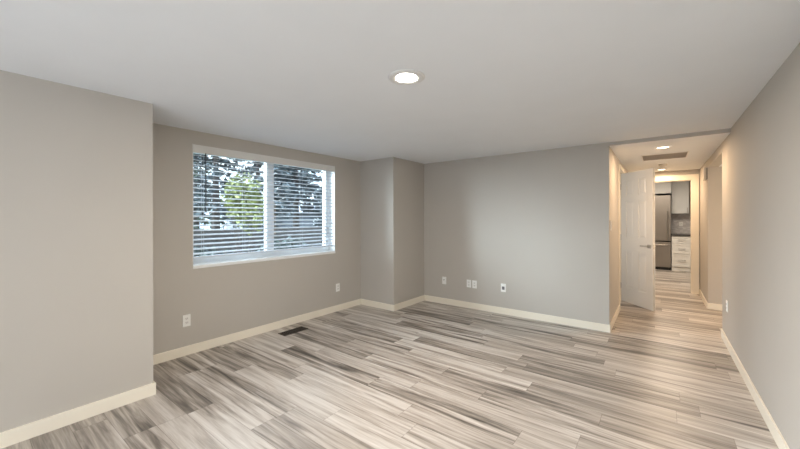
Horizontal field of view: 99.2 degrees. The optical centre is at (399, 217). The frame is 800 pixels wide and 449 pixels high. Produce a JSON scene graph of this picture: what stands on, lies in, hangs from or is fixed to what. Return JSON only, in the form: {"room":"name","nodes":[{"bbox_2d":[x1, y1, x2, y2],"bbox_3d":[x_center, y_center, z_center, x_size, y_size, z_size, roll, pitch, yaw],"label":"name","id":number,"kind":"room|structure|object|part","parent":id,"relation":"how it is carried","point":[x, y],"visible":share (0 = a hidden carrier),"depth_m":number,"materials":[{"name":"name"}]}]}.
{"room":"empty living room","nodes":[
{"label":"empty living room","id":0,"kind":"room"},
{"bbox_2d":[0,70,152,432],"bbox_3d":[-3.158,0.251,1.625,0.638,2.290,3.153,0,0,37],"label":"wall","id":1,"kind":"structure","parent":0,"point":[76,163],"depth_m":2.32,"materials":[{"name":"beige paint"}]},
{"bbox_2d":[0,295,423,448],"bbox_3d":[-1.978,1.347,3.131,0.686,0.092,6.977,0,0,37],"label":"baseboard","id":2,"kind":"structure","parent":1,"relation":"attached to","point":[10,437],"depth_m":2.64,"materials":[{"name":"beige paint"}]},
{"bbox_2d":[153,123,360,354],"bbox_3d":[-1.370,0.247,4.669,0.210,2.290,4.057,0,0,37],"label":"wall","id":3,"kind":"structure","parent":0,"point":[220,301],"depth_m":3.74,"materials":[{"name":"beige paint"}]},
{"bbox_2d":[183,314,190,326],"bbox_3d":[-2.161,1.044,3.448,0.009,0.118,0.072,0,0,37],"label":"wall outlet","id":4,"kind":"object","parent":3,"relation":"attached to","point":[186,318],"visible":1,"depth_m":3.45,"materials":[{"name":"white plastic"}]},
{"bbox_2d":[193,152,334,268],"bbox_3d":[-1.624,-0.116,4.324,0.215,1.287,1.928,0,0,37],"label":"window","id":5,"kind":"structure","parent":3,"relation":"in","point":[267,256],"depth_m":4.36,"materials":[{"name":"white plastic"}]},
{"bbox_2d":[193,144,334,258],"bbox_3d":[-1.567,-0.165,4.280,0.080,1.185,1.918,0,0,37],"label":"window blind","id":6,"kind":"object","parent":5,"relation":"attached to","point":[205,150],"visible":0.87,"depth_m":4.06,"materials":[{"name":"white plastic"}]},
{"bbox_3d":[-2.095,-0.137,3.609,0.054,1.130,0.002,0,0,37],"label":"ladder cord","id":7,"kind":"part","parent":6,"relation":"part of","materials":[{"name":"white fabric"}]},
{"bbox_3d":[-1.822,-0.137,3.967,0.054,1.130,0.002,0,0,37],"label":"ladder cord","id":8,"kind":"part","parent":6,"relation":"part of","materials":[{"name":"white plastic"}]},
{"bbox_3d":[-1.576,0.416,4.288,0.050,0.020,1.904,0,0,37],"label":"rail","id":9,"kind":"part","parent":6,"relation":"part of","materials":[{"name":"white plastic"}]},
{"bbox_3d":[-1.623,0.510,4.324,0.215,0.034,1.928,0,0,37],"label":"sill","id":10,"kind":"part","parent":5,"relation":"part of","materials":[{"name":"white plastic"}]},
{"bbox_2d":[336,283,339,291],"bbox_3d":[-0.926,1.041,5.069,0.009,0.118,0.072,0,0,37],"label":"wall outlet","id":11,"kind":"object","parent":3,"relation":"attached to","point":[338,284],"visible":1,"depth_m":5.07,"materials":[{"name":"white plastic"}]},
{"bbox_2d":[2,268,778,448],"bbox_3d":[2.228,1.434,4.402,6.400,0.100,14.500,0,0,37],"label":"floor","id":12,"kind":"structure","parent":0,"point":[424,374],"depth_m":2.76,"materials":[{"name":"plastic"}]},
{"bbox_2d":[278,326,307,335],"bbox_3d":[-1.305,1.389,4.169,0.140,0.005,0.336,0,0,37],"label":"floor vent","id":13,"kind":"object","parent":12,"relation":"in","point":[298,329],"visible":1,"depth_m":4.16,"materials":[{"name":"brown metal"}]},
{"bbox_2d":[655,195,670,269],"bbox_3d":[6.849,0.397,9.345,0.918,1.955,0.692,0,0,37],"label":"refrigerator","id":14,"kind":"object","parent":12,"relation":"on","point":[662,203],"visible":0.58,"depth_m":8.94,"materials":[{"name":"silver metal"}]},
{"bbox_3d":[6.692,0.970,9.137,0.909,0.660,0.055,0,0,37],"label":"freezer drawer","id":15,"kind":"part","parent":14,"relation":"part of","materials":[{"name":"silver metal"}]},
{"bbox_3d":[6.691,0.015,9.137,0.909,1.190,0.055,0,0,37],"label":"door","id":16,"kind":"part","parent":14,"relation":"part of","materials":[{"name":"silver metal"}]},
{"bbox_2d":[671,236,690,271],"bbox_3d":[7.424,0.923,8.923,0.478,0.900,0.669,0,0,37],"label":"base cabinet","id":17,"kind":"object","parent":12,"relation":"on","point":[680,245],"visible":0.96,"depth_m":8.72,"materials":[{"name":"white paint"}]},
{"bbox_3d":[7.218,1.099,8.714,0.392,0.326,0.020,0,0,37],"label":"drawer","id":18,"kind":"part","parent":17,"relation":"part of","materials":[{"name":"white paint"}]},
{"bbox_3d":[7.218,0.799,8.714,0.392,0.254,0.020,0,0,37],"label":"drawer","id":19,"kind":"part","parent":17,"relation":"part of","materials":[{"name":"white paint"}]},
{"bbox_3d":[7.217,0.571,8.714,0.392,0.181,0.020,0,0,37],"label":"drawer","id":20,"kind":"part","parent":17,"relation":"part of","materials":[{"name":"white paint"}]},
{"bbox_3d":[8.196,0.922,8.334,1.455,0.900,0.669,0,0,37],"label":"base cabinet","id":21,"kind":"object","parent":12,"relation":"on","visible":0},
{"bbox_2d":[671,233,690,235],"bbox_3d":[8.007,0.449,8.487,1.950,0.042,0.667,0,0,37],"label":"countertop","id":22,"kind":"structure","parent":21,"relation":"on","point":[672,234],"depth_m":8.73,"materials":[{"name":"stone"}]},
{"bbox_2d":[360,157,423,304],"bbox_3d":[-0.114,0.244,5.588,0.673,2.290,0.831,0,0,37],"label":"wall","id":23,"kind":"structure","parent":0,"point":[391,188],"depth_m":5.28,"materials":[{"name":"beige paint"}]},
{"bbox_2d":[0,0,799,172],"bbox_3d":[0.467,-0.932,3.359,4.724,0.140,10.550,0,0,37],"label":"ceiling","id":24,"kind":"structure","parent":0,"point":[502,77],"depth_m":2.03,"materials":[{"name":"paint"}]},
{"bbox_2d":[388,69,424,84],"bbox_3d":[0.041,-0.895,2.180,0.236,0.013,0.236,0,0,37],"label":"recessed light","id":25,"kind":"object","parent":24,"relation":"in","point":[402,76],"visible":1,"depth_m":2.16,"materials":[{"name":"white plastic"}]},
{"bbox_2d":[655,146,671,148],"bbox_3d":[3.233,-0.861,4.186,0.170,0.013,0.170,0,0,37],"label":"recessed light","id":26,"kind":"object","parent":24,"relation":"in","point":[659,147],"visible":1,"depth_m":4.16,"materials":[{"name":"white plastic"}]},
{"bbox_2d":[641,151,688,160],"bbox_3d":[3.734,-0.864,4.810,0.517,0.011,0.520,0,0,37],"label":"ceiling vent","id":27,"kind":"object","parent":24,"relation":"in","point":[675,154],"visible":1,"depth_m":4.78,"materials":[{"name":"white metal"}]},
{"bbox_2d":[424,128,730,324],"bbox_3d":[1.998,0.240,5.290,4.394,2.290,1.255,0,0,37],"label":"wall","id":28,"kind":"structure","parent":0,"point":[536,224],"depth_m":4.69,"materials":[{"name":"beige paint"}]},
{"bbox_2d":[472,280,476,288],"bbox_3d":[1.129,1.013,5.159,0.072,0.118,0.009,0,0,37],"label":"wall outlet","id":29,"kind":"object","parent":28,"relation":"attached to","point":[474,283],"visible":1,"depth_m":5.16,"materials":[{"name":"white plastic"}]},
{"bbox_2d":[501,283,505,291],"bbox_3d":[1.483,1.008,4.887,0.072,0.118,0.012,0,0,37],"label":"cable plate","id":30,"kind":"object","parent":28,"relation":"attached to","point":[503,286],"visible":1,"depth_m":4.88,"materials":[{"name":"white plastic"}]},
{"bbox_2d":[424,295,610,332],"bbox_3d":[1.467,1.340,4.899,2.673,0.092,0.013,0,0,37],"label":"baseboard","id":31,"kind":"structure","parent":28,"relation":"attached to","point":[524,314],"depth_m":4.69,"materials":[{"name":"beige paint"}]},
{"bbox_2d":[655,181,690,267],"bbox_3d":[6.119,0.146,8.023,4.600,2.460,3.920,0,0,37],"label":"wall","id":32,"kind":"structure","parent":0,"point":[689,181],"depth_m":9.12,"materials":[{"name":"beige paint"}]},
{"bbox_2d":[655,182,670,194],"bbox_3d":[6.867,-0.853,9.375,0.935,0.445,0.650,0,0,37],"label":"upper cabinet","id":33,"kind":"object","parent":32,"relation":"attached to","point":[661,188],"visible":0.2,"depth_m":8.95,"materials":[{"name":"white wood"}]},
{"bbox_2d":[671,181,688,213],"bbox_3d":[7.465,-0.593,9.078,0.360,0.968,0.399,0,0,37],"label":"upper cabinet","id":34,"kind":"object","parent":32,"relation":"attached to","point":[680,189],"visible":0.86,"depth_m":8.96,"materials":[{"name":"white wood"}]},
{"bbox_2d":[671,214,690,233],"bbox_3d":[8.215,0.159,8.756,1.955,0.535,0.012,0,0,37],"label":"backsplash","id":35,"kind":"structure","parent":32,"relation":"attached to","point":[675,218],"depth_m":9.21,"materials":[{"name":"grey tile"}]},
{"bbox_2d":[655,169,699,288],"bbox_3d":[4.967,0.149,6.513,4.400,2.460,0.120,0,0,37],"label":"wall","id":36,"kind":"structure","parent":0,"point":[694,171],"depth_m":6.19,"materials":[{"name":"beige paint"}]},
{"bbox_2d":[655,174,698,293],"bbox_3d":[5.004,0.297,6.473,1.018,2.163,0.138,0,0,37],"label":"door frame","id":37,"kind":"structure","parent":36,"relation":"attached to","point":[693,178],"depth_m":6.15,"materials":[{"name":"beige paint"}]},
{"bbox_2d":[718,167,721,303],"bbox_3d":[4.925,0.311,3.986,1.602,2.135,1.739,0,0,37],"label":"wall","id":38,"kind":"structure","parent":0,"point":[719,168],"depth_m":5.05,"materials":[{"name":"beige paint"}]},
{"bbox_2d":[708,303,721,310],"bbox_3d":[5.290,1.332,4.643,1.622,0.092,0.013,0,0,37],"label":"baseboard","id":39,"kind":"structure","parent":38,"relation":"attached to","point":[712,306],"depth_m":5.08,"materials":[{"name":"beige paint"}]},
{"bbox_2d":[700,43,799,448],"bbox_3d":[2.306,0.239,1.971,0.120,2.290,10.330,0,0,37],"label":"wall","id":40,"kind":"structure","parent":0,"point":[759,158],"depth_m":2.36,"materials":[{"name":"beige paint"}]},
{"bbox_2d":[699,289,707,308],"bbox_3d":[5.006,1.333,5.618,0.013,0.092,1.218,0,0,37],"label":"baseboard","id":41,"kind":"structure","parent":40,"relation":"attached to","point":[705,302],"depth_m":5.52,"materials":[{"name":"beige paint"}]},
{"bbox_2d":[703,167,706,180],"bbox_3d":[4.681,-0.669,5.220,0.040,0.187,0.150,0,0,37],"label":"door chime","id":42,"kind":"object","parent":40,"relation":"attached to","point":[704,168],"visible":1,"depth_m":5.17,"materials":[{"name":"white plastic"}]},
{"bbox_2d":[721,328,789,448],"bbox_3d":[1.481,1.340,0.897,0.133,0.092,7.619,0,0,37],"label":"baseboard","id":43,"kind":"structure","parent":40,"relation":"attached to","point":[775,432],"depth_m":2.48,"materials":[{"name":"beige paint"}]},
{"bbox_3d":[3.866,0.256,5.965,0.120,2.250,2.085,0,0,37],"label":"wall","id":44,"kind":"structure","parent":0,"visible":0},
{"bbox_2d":[610,305,619,329],"bbox_3d":[3.535,1.336,5.418,0.013,0.092,3.320,0,0,37],"label":"baseboard","id":45,"kind":"structure","parent":44,"relation":"attached to","point":[614,318],"depth_m":4.54,"materials":[{"name":"beige paint"}]},
{"bbox_2d":[618,164,623,304],"bbox_3d":[3.453,0.291,5.410,0.136,2.182,0.824,0,0,37],"label":"door frame","id":46,"kind":"structure","parent":44,"relation":"attached to","point":[620,168],"depth_m":5.05,"materials":[{"name":"beige paint"}]},
{"bbox_2d":[620,168,655,310],"bbox_3d":[3.709,0.323,5.326,0.148,2.100,0.680,0,0,-4],"label":"door","id":47,"kind":"structure","parent":44,"relation":"in","point":[637,236],"depth_m":5.28,"materials":[{"name":"white paint"}]},
{"label":"outside","id":48,"kind":"structure","parent":0,"visible":0},
{"bbox_3d":[-8.885,1.858,28.786,40.954,0.200,85.000,0,0,37],"label":"ground","id":49,"kind":"structure","parent":48,"visible":0},
{"bbox_2d":[193,153,226,229],"bbox_3d":[-14.474,-3.481,24.018,4.380,10.500,3.817,0,0,-18],"label":"conifer tree","id":50,"kind":"object","parent":49,"relation":"on","point":[196,162],"visible":0.09,"depth_m":23.84,"materials":[{"name":"green plant"}]},
{"bbox_2d":[193,154,256,228],"bbox_3d":[-10.828,-3.238,19.738,5.643,10.000,6.208,0,0,-37],"label":"conifer tree","id":51,"kind":"object","parent":49,"relation":"on","point":[215,159],"visible":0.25,"depth_m":19.62,"materials":[{"name":"green plant"}]},
{"bbox_2d":[220,172,263,252],"bbox_3d":[-5.126,0.121,11.339,1.549,3.272,1.512,0,0,37],"label":"leafy tree","id":52,"kind":"object","parent":49,"relation":"on","point":[249,178],"visible":0.71,"depth_m":11.18,"materials":[{"name":"green plant"}]},
{"bbox_2d":[224,160,284,229],"bbox_3d":[-11.559,-3.487,27.607,4.717,10.500,4.745,0,0,-1],"label":"conifer tree","id":53,"kind":"object","parent":49,"relation":"on","point":[260,165],"visible":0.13,"depth_m":27.47,"materials":[{"name":"green plant"}]},
{"bbox_2d":[193,227,322,255],"bbox_3d":[-4.877,1.075,14.034,0.060,1.270,7.125,0,0,37],"label":"fence","id":54,"kind":"object","parent":49,"relation":"on","point":[315,228],"visible":0.17,"depth_m":12.82,"materials":[{"name":"grey wood"}]},
{"bbox_2d":[226,206,318,228],"bbox_3d":[-13.339,0.167,37.753,7.800,3.200,9.182,0,0,37],"label":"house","id":55,"kind":"structure","parent":49,"relation":"on","point":[300,214],"depth_m":35.96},
{"bbox_2d":[256,236,305,250],"bbox_3d":[-3.318,1.140,10.195,1.268,1.259,2.494,0,0,37],"label":"leafy shrub","id":56,"kind":"object","parent":49,"relation":"on","point":[275,241],"visible":0.03,"depth_m":9.81,"materials":[{"name":"green plant"}]},
{"bbox_2d":[253,164,322,226],"bbox_3d":[-5.566,-1.949,18.031,5.091,7.400,4.722,0,0,-36],"label":"conifer tree","id":57,"kind":"object","parent":49,"relation":"on","point":[276,167],"visible":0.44,"depth_m":17.27,"materials":[{"name":"green plant"}]},
{"bbox_2d":[310,189,322,225],"bbox_3d":[-7.272,-0.484,30.418,3.394,4.724,3.218,0,0,-31],"label":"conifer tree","id":58,"kind":"object","parent":49,"relation":"on","point":[318,221],"visible":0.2,"depth_m":30.00,"materials":[{"name":"green plant"}]},
{"bbox_3d":[0.422,1.733,12.257,3.000,0.010,60.000,0,0,37],"label":"gravel drive","id":59,"kind":"object","parent":49,"relation":"on","visible":0},
{"bbox_2d":[193,246,232,256],"bbox_3d":[-3.752,1.137,6.888,1.310,1.253,1.819,0,0,37],"label":"leafy shrub","id":60,"kind":"object","parent":59,"relation":"on","point":[203,250],"visible":0.02,"depth_m":6.82,"materials":[{"name":"green plant"}]}
]}

